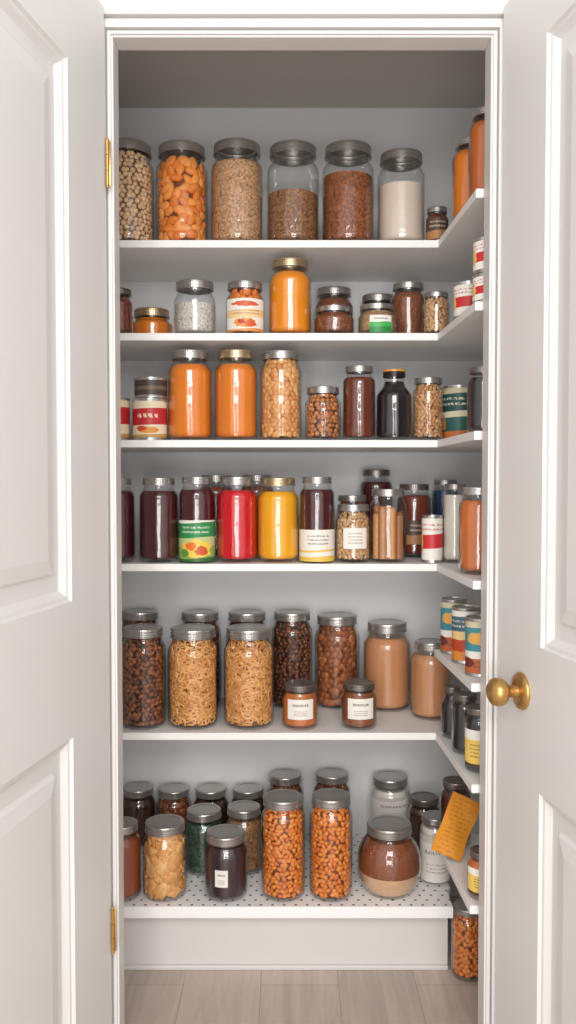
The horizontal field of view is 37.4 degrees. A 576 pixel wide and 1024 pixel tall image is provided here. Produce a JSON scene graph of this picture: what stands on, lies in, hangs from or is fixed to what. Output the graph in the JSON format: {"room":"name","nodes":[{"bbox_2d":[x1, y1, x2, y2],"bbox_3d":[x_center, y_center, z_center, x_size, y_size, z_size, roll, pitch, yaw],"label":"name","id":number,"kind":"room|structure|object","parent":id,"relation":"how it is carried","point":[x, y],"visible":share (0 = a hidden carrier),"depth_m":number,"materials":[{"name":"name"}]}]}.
{"room":"pantry","nodes":[
{"label":"pantry","id":0,"kind":"room"},
{"bbox_2d":[119,108,482,895],"bbox_3d":[0.030,-0.042,2.650,1.300,2.492,0.060,0,2,0],"label":"wall","id":1,"kind":"structure","parent":0,"point":[412,597],"depth_m":2.62,"materials":[{"name":"paint"}]},
{"bbox_2d":[124,834,452,917],"bbox_3d":[-0.060,1.028,2.426,1.000,0.030,0.460,0,2,0],"label":"shelf board","id":2,"kind":"object","parent":1,"relation":"attached to","point":[428,899],"visible":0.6,"depth_m":2.22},
{"bbox_2d":[123,816,140,897],"bbox_3d":[-0.440,0.920,2.255,0.101,0.197,0.101,0,2,4],"label":"glass jar","id":3,"kind":"object","parent":2,"relation":"on","point":[131,838],"visible":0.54,"depth_m":2.22,"materials":[{"name":"brown glass"}]},
{"bbox_2d":[123,781,155,843],"bbox_3d":[-0.458,0.921,2.591,0.106,0.172,0.106,0,2,-12],"label":"glass jar","id":4,"kind":"object","parent":2,"relation":"on","point":[139,803],"visible":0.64,"depth_m":2.55,"materials":[{"name":"brown glass"}]},
{"bbox_2d":[143,814,186,900],"bbox_3d":[-0.328,0.919,2.263,0.117,0.197,0.117,0,2,0],"label":"glass jar","id":5,"kind":"object","parent":2,"relation":"on","point":[164,849],"visible":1,"depth_m":2.22,"materials":[{"name":"beige glass"}]},
{"bbox_2d":[156,782,191,841],"bbox_3d":[-0.348,0.922,2.591,0.106,0.168,0.106,2,3,45],"label":"glass jar","id":6,"kind":"object","parent":2,"relation":"on","point":[172,795],"visible":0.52,"depth_m":2.56,"materials":[{"name":"brown glass"}]},
{"bbox_2d":[185,803,221,874],"bbox_3d":[-0.238,0.926,2.408,0.107,0.173,0.107,1,2,20],"label":"glass jar","id":7,"kind":"object","parent":2,"relation":"on","point":[201,816],"visible":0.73,"depth_m":2.37,"materials":[{"name":"green glass"}]},
{"bbox_2d":[193,782,227,823],"bbox_3d":[-0.235,0.922,2.591,0.106,0.168,0.106,2,3,45],"label":"glass jar","id":8,"kind":"object","parent":2,"relation":"on","point":[208,792],"visible":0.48,"depth_m":2.56,"materials":[{"name":"grey metal"}]},
{"bbox_2d":[204,824,247,901],"bbox_3d":[-0.165,0.933,2.262,0.114,0.170,0.115,0,2,0],"label":"glass jar","id":9,"kind":"object","parent":2,"relation":"on","point":[226,849],"visible":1,"depth_m":2.22,"materials":[{"name":"black glass"}]},
{"bbox_2d":[225,800,262,871],"bbox_3d":[-0.125,0.922,2.408,0.105,0.182,0.105,0,2,0],"label":"glass jar","id":10,"kind":"object","parent":2,"relation":"on","point":[245,814],"visible":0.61,"depth_m":2.37,"materials":[{"name":"brown glass"}]},
{"bbox_2d":[231,782,264,842],"bbox_3d":[-0.122,0.922,2.591,0.106,0.168,0.106,2,3,45],"label":"glass jar","id":11,"kind":"object","parent":2,"relation":"on","point":[252,791],"visible":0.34,"depth_m":2.57,"materials":[{"name":"grey metal"}]},
{"bbox_2d":[261,789,304,901],"bbox_3d":[-0.013,0.885,2.262,0.117,0.265,0.117,0,2,0],"label":"glass jar","id":12,"kind":"object","parent":2,"relation":"on","point":[283,818],"visible":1,"depth_m":2.22,"materials":[{"name":"orange glass"}]},
{"bbox_2d":[266,768,303,809],"bbox_3d":[-0.009,0.900,2.588,0.113,0.213,0.113,0,2,0],"label":"glass jar","id":13,"kind":"object","parent":2,"relation":"on","point":[281,778],"visible":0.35,"depth_m":2.56,"materials":[{"name":"grey metal"}]},
{"bbox_2d":[309,788,352,901],"bbox_3d":[0.114,0.883,2.260,0.114,0.269,0.114,0,2,0],"label":"glass jar","id":14,"kind":"object","parent":2,"relation":"on","point":[330,836],"visible":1,"depth_m":2.22,"materials":[{"name":"orange glass"}]},
{"bbox_2d":[313,767,350,810],"bbox_3d":[0.134,0.899,2.588,0.112,0.216,0.112,0,2,-12],"label":"glass jar","id":15,"kind":"object","parent":2,"relation":"on","point":[327,777],"visible":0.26,"depth_m":2.56,"materials":[{"name":"grey metal"}]},
{"bbox_2d":[357,815,420,899],"bbox_3d":[0.272,0.926,2.291,0.172,0.181,0.172,0,2,0],"label":"glass jar","id":16,"kind":"object","parent":2,"relation":"on","point":[389,864],"visible":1,"depth_m":2.23,"materials":[{"name":"brown glass"}]},
{"bbox_2d":[370,770,409,819],"bbox_3d":[0.311,0.903,2.585,0.119,0.207,0.119,0,2,0],"label":"glass jar","id":17,"kind":"object","parent":2,"relation":"on","point":[389,795],"visible":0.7,"depth_m":2.54,"materials":[{"name":"white glass"}]},
{"bbox_2d":[408,791,439,857],"bbox_3d":[0.399,0.921,2.493,0.094,0.178,0.094,-1,2,-29],"label":"glass jar","id":18,"kind":"object","parent":2,"relation":"on","point":[421,801],"visible":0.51,"depth_m":2.46,"materials":[{"name":"glass"}]},
{"bbox_2d":[419,810,449,884],"bbox_3d":[0.406,0.925,2.347,0.083,0.179,0.083,1,2,29],"label":"glass jar","id":19,"kind":"object","parent":2,"relation":"on","point":[434,869],"visible":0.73,"depth_m":2.31,"materials":[{"name":"white glass"}]},
{"bbox_2d":[119,189,483,281],"bbox_3d":[0.030,-0.700,2.213,1.180,0.019,0.768,0,2,0],"label":"shelf board","id":20,"kind":"object","parent":1,"relation":"attached to","point":[449,258],"visible":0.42,"depth_m":2.32,"materials":[{"name":"white paint"}]},
{"bbox_2d":[119,138,154,239],"bbox_3d":[-0.432,-0.849,2.295,0.140,0.273,0.140,2,3,45],"label":"glass jar","id":21,"kind":"object","parent":20,"relation":"on","point":[135,183],"visible":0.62,"depth_m":2.24,"materials":[{"name":"beige glass"}]},
{"bbox_2d":[156,140,207,239],"bbox_3d":[-0.286,-0.846,2.295,0.140,0.268,0.140,0,2,0],"label":"glass jar","id":22,"kind":"object","parent":20,"relation":"on","point":[181,185],"visible":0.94,"depth_m":2.25,"materials":[{"name":"orange glass"}]},
{"bbox_2d":[211,138,262,239],"bbox_3d":[-0.138,-0.849,2.295,0.140,0.273,0.140,2,3,45],"label":"glass jar","id":23,"kind":"object","parent":20,"relation":"on","point":[236,178],"visible":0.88,"depth_m":2.24,"materials":[{"name":"beige glass"}]},
{"bbox_2d":[267,140,318,239],"bbox_3d":[0.013,-0.846,2.295,0.140,0.268,0.140,0,2,0],"label":"glass jar","id":24,"kind":"object","parent":20,"relation":"on","point":[292,213],"visible":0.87,"depth_m":2.25,"materials":[{"name":"brown glass"}]},
{"bbox_2d":[322,140,373,239],"bbox_3d":[0.162,-0.846,2.295,0.140,0.268,0.140,0,2,0],"label":"glass jar","id":25,"kind":"object","parent":20,"relation":"on","point":[347,196],"visible":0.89,"depth_m":2.24,"materials":[{"name":"brown glass"}]},
{"bbox_2d":[377,148,424,239],"bbox_3d":[0.304,-0.836,2.288,0.126,0.246,0.126,0,2,0],"label":"glass jar","id":26,"kind":"object","parent":20,"relation":"on","point":[400,202],"visible":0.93,"depth_m":2.24,"materials":[{"name":"white glass"}]},
{"bbox_2d":[426,206,447,239],"bbox_3d":[0.399,-0.762,2.275,0.059,0.099,0.060,0,2,0],"label":"glass jar","id":27,"kind":"object","parent":20,"relation":"on","point":[436,221],"visible":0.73,"depth_m":2.25,"materials":[{"name":"brown glass"}]},
{"bbox_2d":[452,136,469,220],"bbox_3d":[0.444,-0.801,2.059,0.092,0.192,0.092,-1,2,-29],"label":"glass jar","id":28,"kind":"object","parent":20,"relation":"on","point":[460,162],"visible":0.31,"depth_m":2.03,"materials":[{"name":"orange glass"}]},
{"bbox_2d":[468,105,484,197],"bbox_3d":[0.456,-0.804,1.929,0.092,0.208,0.092,0,2,0],"label":"glass jar","id":29,"kind":"object","parent":20,"relation":"on","point":[476,148],"visible":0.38,"depth_m":1.90,"materials":[{"name":"orange glass"}]},
{"bbox_2d":[120,301,482,360],"bbox_3d":[0.030,-0.459,2.222,1.180,0.019,0.768,0,2,0],"label":"shelf board","id":30,"kind":"object","parent":1,"relation":"attached to","point":[461,339],"visible":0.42,"depth_m":2.28,"materials":[{"name":"white paint"}]},
{"bbox_2d":[120,287,132,332],"bbox_3d":[-0.459,-0.533,2.278,0.086,0.124,0.086,0,2,0],"label":"glass jar","id":31,"kind":"object","parent":30,"relation":"on","point":[125,293],"visible":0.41,"depth_m":2.25,"materials":[{"name":"glass"}]},
{"bbox_2d":[132,307,172,332],"bbox_3d":[-0.385,-0.522,2.404,0.119,0.095,0.119,0,2,0],"label":"glass jar","id":32,"kind":"object","parent":30,"relation":"on","point":[148,319],"visible":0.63,"depth_m":2.36,"materials":[{"name":"orange glass"}]},
{"bbox_2d":[174,279,215,332],"bbox_3d":[-0.251,-0.544,2.291,0.113,0.146,0.113,0,2,0],"label":"glass jar","id":33,"kind":"object","parent":30,"relation":"on","point":[190,317],"visible":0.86,"depth_m":2.25,"materials":[{"name":"grey glass"}]},
{"bbox_2d":[225,280,264,332],"bbox_3d":[-0.116,-0.543,2.287,0.105,0.143,0.106,0,2,-12],"label":"glass jar","id":34,"kind":"object","parent":30,"relation":"on","point":[244,304],"visible":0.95,"depth_m":2.25,"materials":[{"name":"glass"}]},
{"bbox_2d":[268,257,311,332],"bbox_3d":[0.005,-0.573,2.292,0.116,0.203,0.116,0,2,0],"label":"glass jar","id":35,"kind":"object","parent":30,"relation":"on","point":[289,286],"visible":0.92,"depth_m":2.25,"materials":[{"name":"orange glass"}]},
{"bbox_2d":[314,305,352,332],"bbox_3d":[0.124,-0.510,2.290,0.108,0.078,0.108,0,2,0],"label":"glass jar","id":36,"kind":"object","parent":30,"relation":"on","point":[331,318],"visible":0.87,"depth_m":2.25,"materials":[{"name":"brown glass"}]},
{"bbox_2d":[315,286,352,317],"bbox_3d":[0.137,-0.572,2.537,0.113,0.184,0.113,2,3,45],"label":"glass jar","id":37,"kind":"object","parent":30,"relation":"on","point":[329,295],"visible":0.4,"depth_m":2.50,"materials":[{"name":"brown glass"}]},
{"bbox_2d":[358,303,395,332],"bbox_3d":[0.240,-0.512,2.287,0.102,0.083,0.103,0,2,0],"label":"glass jar","id":38,"kind":"object","parent":30,"relation":"on","point":[374,317],"visible":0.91,"depth_m":2.25,"materials":[{"name":"beige glass"}]},
{"bbox_2d":[391,281,423,332],"bbox_3d":[0.341,-0.561,2.412,0.096,0.171,0.096,0,2,0],"label":"glass jar","id":39,"kind":"object","parent":30,"relation":"on","point":[408,302],"visible":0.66,"depth_m":2.37,"materials":[{"name":"brown glass"}]},
{"bbox_2d":[422,291,449,332],"bbox_3d":[0.396,-0.527,2.272,0.072,0.113,0.072,2,3,45],"label":"glass jar","id":40,"kind":"object","parent":30,"relation":"on","point":[436,311],"visible":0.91,"depth_m":2.25,"materials":[{"name":"beige glass"}]},
{"bbox_2d":[453,280,471,319],"bbox_3d":[0.436,-0.507,2.054,0.072,0.088,0.072,0,2,0],"label":"tin can","id":41,"kind":"object","parent":30,"relation":"on","point":[462,297],"visible":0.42,"depth_m":2.03,"materials":[{"name":"metal"}]},
{"bbox_2d":[472,272,483,303],"bbox_3d":[0.449,-0.491,1.884,0.080,0.066,0.080,0,2,0],"label":"tin can","id":42,"kind":"object","parent":30,"relation":"on","point":[478,279],"visible":0.31,"depth_m":1.86,"materials":[{"name":"metal"}]},
{"bbox_2d":[473,236,483,274],"bbox_3d":[0.449,-0.563,1.882,0.078,0.077,0.078,0,2,0],"label":"tin can","id":43,"kind":"object","parent":42,"relation":"on","point":[478,243],"visible":0.27,"depth_m":1.86,"materials":[{"name":"metal"}]},
{"bbox_2d":[123,697,479,792],"bbox_3d":[0.030,0.598,2.258,1.180,0.019,0.768,0,2,0],"label":"shelf board","id":44,"kind":"object","parent":1,"relation":"attached to","point":[391,725],"visible":0.42,"depth_m":2.27,"materials":[{"name":"white paint"}]},
{"bbox_2d":[122,607,158,700],"bbox_3d":[-0.441,0.435,2.536,0.125,0.286,0.125,0,2,0],"label":"glass jar","id":45,"kind":"object","parent":44,"relation":"on","point":[130,616],"visible":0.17,"depth_m":2.50,"materials":[{"name":"grey metal"}]},
{"bbox_2d":[122,623,165,729],"bbox_3d":[-0.397,0.449,2.330,0.123,0.272,0.123,0,2,0],"label":"glass jar","id":46,"kind":"object","parent":44,"relation":"on","point":[143,656],"visible":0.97,"depth_m":2.29,"materials":[{"name":"brown glass"}]},
{"bbox_2d":[168,623,217,729],"bbox_3d":[-0.261,0.450,2.337,0.137,0.270,0.137,0,2,0],"label":"glass jar","id":47,"kind":"object","parent":44,"relation":"on","point":[193,646],"visible":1,"depth_m":2.29,"materials":[{"name":"beige glass"}]},
{"bbox_2d":[181,608,220,705],"bbox_3d":[-0.263,0.436,2.536,0.125,0.283,0.125,0,2,0],"label":"glass jar","id":48,"kind":"object","parent":44,"relation":"on","point":[203,616],"visible":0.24,"depth_m":2.51,"materials":[{"name":"grey metal"}]},
{"bbox_2d":[226,608,265,630],"bbox_3d":[-0.122,0.436,2.536,0.125,0.283,0.125,0,2,0],"label":"glass jar","id":49,"kind":"object","parent":44,"relation":"on","point":[237,616],"visible":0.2,"depth_m":2.50,"materials":[{"name":"grey metal"}]},
{"bbox_2d":[224,623,273,729],"bbox_3d":[-0.107,0.450,2.337,0.137,0.270,0.137,0,2,0],"label":"glass jar","id":50,"kind":"object","parent":44,"relation":"on","point":[248,648],"visible":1,"depth_m":2.29,"materials":[{"name":"beige glass"}]},
{"bbox_2d":[271,608,312,707],"bbox_3d":[0.012,0.437,2.546,0.123,0.282,0.123,0,2,0],"label":"glass jar","id":51,"kind":"object","parent":44,"relation":"on","point":[291,642],"visible":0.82,"depth_m":2.50,"materials":[{"name":"brown glass"}]},
{"bbox_2d":[282,679,317,729],"bbox_3d":[0.033,0.526,2.320,0.098,0.120,0.099,0,2,0],"label":"glass jar","id":52,"kind":"object","parent":44,"relation":"on","point":[299,706],"visible":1,"depth_m":2.28,"materials":[{"name":"glass"}]},
{"bbox_2d":[314,611,359,708],"bbox_3d":[0.147,0.442,2.546,0.134,0.272,0.134,-1,2,-37],"label":"glass jar","id":53,"kind":"object","parent":44,"relation":"on","point":[336,643],"visible":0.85,"depth_m":2.50,"materials":[{"name":"brown glass"}]},
{"bbox_2d":[341,678,376,729],"bbox_3d":[0.194,0.524,2.320,0.098,0.122,0.099,0,2,0],"label":"glass jar","id":54,"kind":"object","parent":44,"relation":"on","point":[358,701],"visible":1,"depth_m":2.28,"materials":[{"name":"glass"}]},
{"bbox_2d":[363,619,410,711],"bbox_3d":[0.293,0.451,2.517,0.139,0.255,0.139,0,2,0],"label":"glass jar","id":55,"kind":"object","parent":44,"relation":"on","point":[386,651],"visible":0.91,"depth_m":2.46,"materials":[{"name":"brown glass"}]},
{"bbox_2d":[411,638,449,720],"bbox_3d":[0.407,0.473,2.417,0.114,0.218,0.114,0,2,4],"label":"glass jar","id":56,"kind":"object","parent":44,"relation":"on","point":[430,676],"visible":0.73,"depth_m":2.37,"materials":[{"name":"brown glass"}]},
{"bbox_2d":[441,684,460,738],"bbox_3d":[0.431,0.522,2.229,0.060,0.133,0.060,0,2,0],"label":"glass jar","id":57,"kind":"object","parent":44,"relation":"on","point":[446,706],"visible":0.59,"depth_m":2.21,"materials":[{"name":"glass"}]},
{"bbox_2d":[452,691,476,754],"bbox_3d":[0.437,0.520,2.099,0.064,0.146,0.064,0,2,0],"label":"glass jar","id":58,"kind":"object","parent":44,"relation":"on","point":[464,698],"visible":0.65,"depth_m":2.08,"materials":[{"name":"glass"}]},
{"bbox_2d":[465,704,479,772],"bbox_3d":[0.443,0.524,1.969,0.067,0.147,0.067,0,2,0],"label":"glass jar","id":59,"kind":"object","parent":44,"relation":"on","point":[472,730],"visible":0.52,"depth_m":1.95,"materials":[{"name":"glass"}]},
{"bbox_2d":[121,431,481,451],"bbox_3d":[0.030,-0.180,2.231,1.180,0.019,0.768,0,2,0],"label":"shelf board","id":60,"kind":"object","parent":1,"relation":"attached to","point":[471,441],"visible":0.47,"depth_m":2.23,"materials":[{"name":"white paint"}]},
{"bbox_2d":[120,397,129,439],"bbox_3d":[-0.472,-0.249,2.291,0.092,0.115,0.092,0,2,0],"label":"tin can","id":61,"kind":"object","parent":60,"relation":"on","point":[125,402],"visible":0.33,"depth_m":2.27,"materials":[{"name":"metal"}]},
{"bbox_2d":[132,398,167,439],"bbox_3d":[-0.372,-0.248,2.292,0.094,0.112,0.094,0,2,0],"label":"tin can","id":62,"kind":"object","parent":60,"relation":"on","point":[149,415],"visible":0.88,"depth_m":2.25,"materials":[{"name":"metal"}]},
{"bbox_2d":[134,377,167,398],"bbox_3d":[-0.369,-0.332,2.290,0.089,0.055,0.089,0,2,0],"label":"tin can","id":63,"kind":"object","parent":62,"relation":"on","point":[144,387],"visible":0.96,"depth_m":2.25,"materials":[{"name":"metal"}]},
{"bbox_2d":[168,349,211,439],"bbox_3d":[-0.265,-0.313,2.302,0.119,0.242,0.119,2,3,45],"label":"glass jar","id":64,"kind":"object","parent":60,"relation":"on","point":[189,407],"visible":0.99,"depth_m":2.26,"materials":[{"name":"orange glass"}]},
{"bbox_2d":[214,349,257,439],"bbox_3d":[-0.141,-0.313,2.301,0.116,0.242,0.116,0,2,-4],"label":"glass jar","id":65,"kind":"object","parent":60,"relation":"on","point":[235,383],"visible":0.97,"depth_m":2.26,"materials":[{"name":"orange glass"}]},
{"bbox_2d":[260,350,301,439],"bbox_3d":[-0.019,-0.311,2.300,0.113,0.239,0.113,0,2,-4],"label":"glass jar","id":66,"kind":"object","parent":60,"relation":"on","point":[281,398],"visible":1,"depth_m":2.26,"materials":[{"name":"beige glass"}]},
{"bbox_2d":[305,386,340,439],"bbox_3d":[0.095,-0.264,2.293,0.097,0.144,0.097,2,3,45],"label":"glass jar","id":67,"kind":"object","parent":60,"relation":"on","point":[323,417],"visible":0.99,"depth_m":2.26,"materials":[{"name":"brown glass"}]},
{"bbox_2d":[342,365,375,439],"bbox_3d":[0.191,-0.291,2.288,0.089,0.199,0.089,0,2,0],"label":"glass jar","id":68,"kind":"object","parent":60,"relation":"on","point":[359,393],"visible":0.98,"depth_m":2.25,"materials":[{"name":"brown glass"}]},
{"bbox_2d":[376,369,411,439],"bbox_3d":[0.286,-0.287,2.292,0.097,0.190,0.097,2,3,45],"label":"glass jar","id":69,"kind":"object","parent":60,"relation":"on","point":[394,399],"visible":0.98,"depth_m":2.26,"materials":[{"name":"black glass"}]},
{"bbox_2d":[412,377,443,439],"bbox_3d":[0.377,-0.275,2.286,0.083,0.167,0.083,0,2,-4],"label":"glass jar","id":70,"kind":"object","parent":60,"relation":"on","point":[428,393],"visible":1,"depth_m":2.26,"materials":[{"name":"beige glass"}]},
{"bbox_2d":[442,385,475,438],"bbox_3d":[0.461,-0.265,2.292,0.089,0.147,0.089,0,2,0],"label":"tin can","id":71,"kind":"object","parent":60,"relation":"on","point":[455,396],"visible":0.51,"depth_m":2.25,"materials":[{"name":"metal"}]},
{"bbox_2d":[467,366,482,432],"bbox_3d":[0.448,-0.256,1.952,0.072,0.151,0.072,1,2,37],"label":"glass jar","id":72,"kind":"object","parent":60,"relation":"on","point":[475,384],"visible":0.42,"depth_m":1.93,"materials":[{"name":"glass"}]},
{"bbox_2d":[122,552,480,588],"bbox_3d":[0.030,0.147,2.242,1.180,0.019,0.768,0,2,0],"label":"shelf board","id":73,"kind":"object","parent":1,"relation":"attached to","point":[412,563],"visible":0.45,"depth_m":2.25,"materials":[{"name":"white paint"}]},
{"bbox_2d":[121,478,135,562],"bbox_3d":[-0.467,0.021,2.306,0.103,0.228,0.103,0,2,0],"label":"glass jar","id":74,"kind":"object","parent":73,"relation":"on","point":[127,497],"visible":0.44,"depth_m":2.28,"materials":[{"name":"brown glass"}]},
{"bbox_2d":[139,478,178,562],"bbox_3d":[-0.350,0.021,2.307,0.106,0.228,0.106,0,2,12],"label":"glass jar","id":75,"kind":"object","parent":73,"relation":"on","point":[158,510],"visible":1,"depth_m":2.27,"materials":[{"name":"brown glass"}]},
{"bbox_2d":[179,477,214,562],"bbox_3d":[-0.246,0.020,2.302,0.099,0.230,0.098,0,2,0],"label":"glass jar","id":76,"kind":"object","parent":73,"relation":"on","point":[196,522],"visible":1,"depth_m":2.26,"materials":[{"name":"green glass"}]},
{"bbox_2d":[199,475,231,552],"bbox_3d":[-0.217,0.007,2.559,0.108,0.238,0.108,0,2,0],"label":"glass jar","id":77,"kind":"object","parent":73,"relation":"on","point":[215,478],"visible":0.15,"depth_m":2.51,"materials":[{"name":"grey glass"}]},
{"bbox_2d":[216,477,257,562],"bbox_3d":[-0.139,0.019,2.310,0.111,0.230,0.111,1,2,20],"label":"glass jar","id":78,"kind":"object","parent":73,"relation":"on","point":[236,508],"visible":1,"depth_m":2.27,"materials":[{"name":"red glass"}]},
{"bbox_2d":[240,475,273,552],"bbox_3d":[-0.093,0.007,2.562,0.102,0.238,0.102,0,2,0],"label":"glass jar","id":79,"kind":"object","parent":73,"relation":"on","point":[257,490],"visible":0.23,"depth_m":2.52,"materials":[{"name":"grey glass"}]},
{"bbox_2d":[257,478,298,562],"bbox_3d":[-0.027,0.021,2.311,0.114,0.228,0.114,0,2,-12],"label":"glass jar","id":80,"kind":"object","parent":73,"relation":"on","point":[277,511],"visible":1,"depth_m":2.27,"materials":[{"name":"yellow glass"}]},
{"bbox_2d":[299,477,334,562],"bbox_3d":[0.079,0.020,2.301,0.096,0.230,0.095,0,2,0],"label":"glass jar","id":81,"kind":"object","parent":73,"relation":"on","point":[317,506],"visible":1,"depth_m":2.26,"materials":[{"name":"brown glass"}]},
{"bbox_2d":[335,504,370,562],"bbox_3d":[0.176,0.057,2.302,0.095,0.156,0.096,0,2,0],"label":"glass jar","id":82,"kind":"object","parent":73,"relation":"on","point":[352,523],"visible":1,"depth_m":2.27,"materials":[{"name":"beige glass"}]},
{"bbox_2d":[360,469,392,552],"bbox_3d":[0.265,-0.001,2.562,0.099,0.254,0.099,0,2,0],"label":"glass jar","id":83,"kind":"object","parent":73,"relation":"on","point":[366,488],"visible":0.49,"depth_m":2.52,"materials":[{"name":"glass"}]},
{"bbox_2d":[369,489,406,562],"bbox_3d":[0.271,0.036,2.305,0.100,0.197,0.100,0,2,0],"label":"glass jar","id":84,"kind":"object","parent":73,"relation":"on","point":[387,522],"visible":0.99,"depth_m":2.27,"materials":[{"name":"brown glass"}]},
{"bbox_2d":[397,484,430,557],"bbox_3d":[0.365,0.024,2.462,0.096,0.211,0.096,0,2,0],"label":"glass jar","id":85,"kind":"object","parent":73,"relation":"on","point":[417,505],"visible":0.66,"depth_m":2.42,"materials":[{"name":"glass"}]},
{"bbox_2d":[421,515,442,562],"bbox_3d":[0.388,0.072,2.289,0.057,0.127,0.057,0,2,0],"label":"tin can","id":86,"kind":"object","parent":73,"relation":"on","point":[432,525],"visible":1,"depth_m":2.27,"materials":[{"name":"metal"}]},
{"bbox_2d":[432,480,457,514],"bbox_3d":[0.468,0.016,2.532,0.077,0.223,0.077,0,2,-4],"label":"glass jar","id":87,"kind":"object","parent":73,"relation":"on","point":[438,497],"visible":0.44,"depth_m":2.50,"materials":[{"name":"blue glass"}]},
{"bbox_2d":[443,484,466,562],"bbox_3d":[0.449,0.030,2.287,0.064,0.211,0.064,0,2,0],"label":"glass jar","id":88,"kind":"object","parent":73,"relation":"on","point":[451,514],"visible":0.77,"depth_m":2.26,"materials":[{"name":"white glass"}]},
{"bbox_2d":[458,487,481,574],"bbox_3d":[0.449,0.043,2.003,0.092,0.204,0.092,0,2,0],"label":"glass jar","id":89,"kind":"object","parent":73,"relation":"on","point":[470,510],"visible":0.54,"depth_m":1.97,"materials":[{"name":"orange glass"}]},
{"bbox_2d":[124,896,477,1023],"bbox_3d":[0.000,1.309,0.305,4.400,0.050,4.920,0,2,0],"label":"floor","id":90,"kind":"structure","parent":0,"point":[150,996],"depth_m":2.15,"materials":[{"name":"brown wood"}]},
{"bbox_2d":[124,918,447,969],"bbox_3d":[-0.067,1.133,2.269,0.986,0.169,0.028,0,2,0],"label":"baseboard","id":91,"kind":"structure","parent":90,"relation":"on","point":[149,943],"depth_m":2.27,"materials":[{"name":"white paint"}]},
{"bbox_2d":[451,898,478,978],"bbox_3d":[0.472,1.124,2.235,0.084,0.188,0.084,0,2,0],"label":"glass jar","id":92,"kind":"object","parent":90,"relation":"on","point":[466,925],"visible":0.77,"depth_m":2.21,"materials":[{"name":"orange glass"}]},
{"bbox_2d":[118,50,484,107],"bbox_3d":[0.030,-1.243,2.189,1.300,0.060,0.780,0,2,0],"label":"ceiling","id":93,"kind":"structure","parent":0,"point":[146,78],"depth_m":2.39,"materials":[{"name":"paint"}]},
{"bbox_3d":[0.000,-0.118,1.817,4.400,2.700,0.040,0,2,0],"label":"wall","id":94,"kind":"structure","parent":0,"visible":0},
{"bbox_2d":[0,0,115,1023],"bbox_3d":[-0.454,0.112,1.397,0.049,2.253,0.761,0,2,10],"label":"door","id":95,"kind":"structure","parent":94,"relation":"in","point":[58,940],"depth_m":1.54,"materials":[{"name":"white paint"}]},
{"bbox_2d":[104,27,117,1023],"bbox_3d":[-0.401,0.088,1.788,0.071,2.289,0.031,0,2,0],"label":"trim","id":96,"kind":"structure","parent":94,"relation":"attached to","point":[107,36],"depth_m":1.78,"materials":[{"name":"white paint"}]},
{"bbox_2d":[111,35,492,1023],"bbox_3d":[0.029,0.119,1.821,0.806,2.226,0.055,0,2,0],"label":"trim","id":97,"kind":"structure","parent":94,"relation":"attached to","point":[118,42],"depth_m":1.80,"materials":[{"name":"white paint"}]},
{"bbox_2d":[99,0,508,34],"bbox_3d":[0.029,-1.020,1.751,0.932,0.071,0.031,0,2,0],"label":"trim","id":98,"kind":"structure","parent":94,"relation":"attached to","point":[121,17],"depth_m":1.74,"materials":[{"name":"white paint"}]},
{"bbox_2d":[485,23,503,1023],"bbox_3d":[0.460,0.088,1.788,0.071,2.289,0.031,0,2,0],"label":"trim","id":99,"kind":"structure","parent":94,"relation":"attached to","point":[497,136],"depth_m":1.78,"materials":[{"name":"white paint"}]},
{"bbox_2d":[486,0,575,1023],"bbox_3d":[0.489,0.112,1.392,0.107,2.253,0.760,0,2,-10],"label":"door","id":100,"kind":"structure","parent":94,"relation":"in","point":[533,692],"depth_m":1.60,"materials":[{"name":"white paint"}]},
{"bbox_3d":[0.650,0.002,2.231,0.060,2.432,0.780,0,2,0],"label":"wall","id":101,"kind":"structure","parent":0,"visible":0},
{"bbox_2d":[433,834,478,913],"bbox_3d":[0.504,0.875,2.077,0.232,0.019,0.388,0,2,0],"label":"shelf board","id":102,"kind":"object","parent":101,"relation":"attached to","point":[458,871],"visible":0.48,"depth_m":2.04,"materials":[{"name":"white paint"}]},
{"bbox_2d":[431,791,478,861],"bbox_3d":[0.419,0.780,2.109,0.140,0.168,0.030,0,2,-13],"label":"paper tag","id":103,"kind":"object","parent":102,"relation":"on","point":[461,813],"visible":0.97,"depth_m":2.11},
{"bbox_2d":[440,776,470,844],"bbox_3d":[0.436,0.778,2.213,0.080,0.165,0.080,-2,3,-45],"label":"glass jar","id":104,"kind":"object","parent":102,"relation":"on","point":[450,784],"visible":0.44,"depth_m":2.19,"materials":[{"name":"glass"}]},
{"bbox_2d":[467,845,478,897],"bbox_3d":[0.441,0.818,1.929,0.069,0.106,0.069,0,2,0],"label":"glass jar","id":105,"kind":"object","parent":102,"relation":"on","point":[473,863],"visible":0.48,"depth_m":1.91,"materials":[{"name":"glass"}]},
{"bbox_2d":[434,649,479,691],"bbox_3d":[0.504,0.379,2.060,0.232,0.019,0.388,0,2,0],"label":"shelf board","id":106,"kind":"object","parent":101,"relation":"attached to","point":[472,683],"visible":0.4,"depth_m":2.01,"materials":[{"name":"white paint"}]},
{"bbox_2d":[440,597,466,654],"bbox_3d":[0.430,0.294,2.206,0.068,0.141,0.068,0,2,0],"label":"tin can","id":107,"kind":"object","parent":106,"relation":"on","point":[447,603],"visible":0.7,"depth_m":2.18,"materials":[{"name":"metal"}]},
{"bbox_2d":[451,605,479,663],"bbox_3d":[0.437,0.300,2.091,0.068,0.136,0.068,0,2,0],"label":"tin can","id":108,"kind":"object","parent":106,"relation":"on","point":[459,612],"visible":0.67,"depth_m":2.07,"materials":[{"name":"metal"}]},
{"bbox_2d":[465,614,480,677],"bbox_3d":[0.444,0.307,1.952,0.074,0.133,0.074,0,2,0],"label":"tin can","id":109,"kind":"object","parent":106,"relation":"on","point":[472,622],"visible":0.57,"depth_m":1.93,"materials":[{"name":"metal"}]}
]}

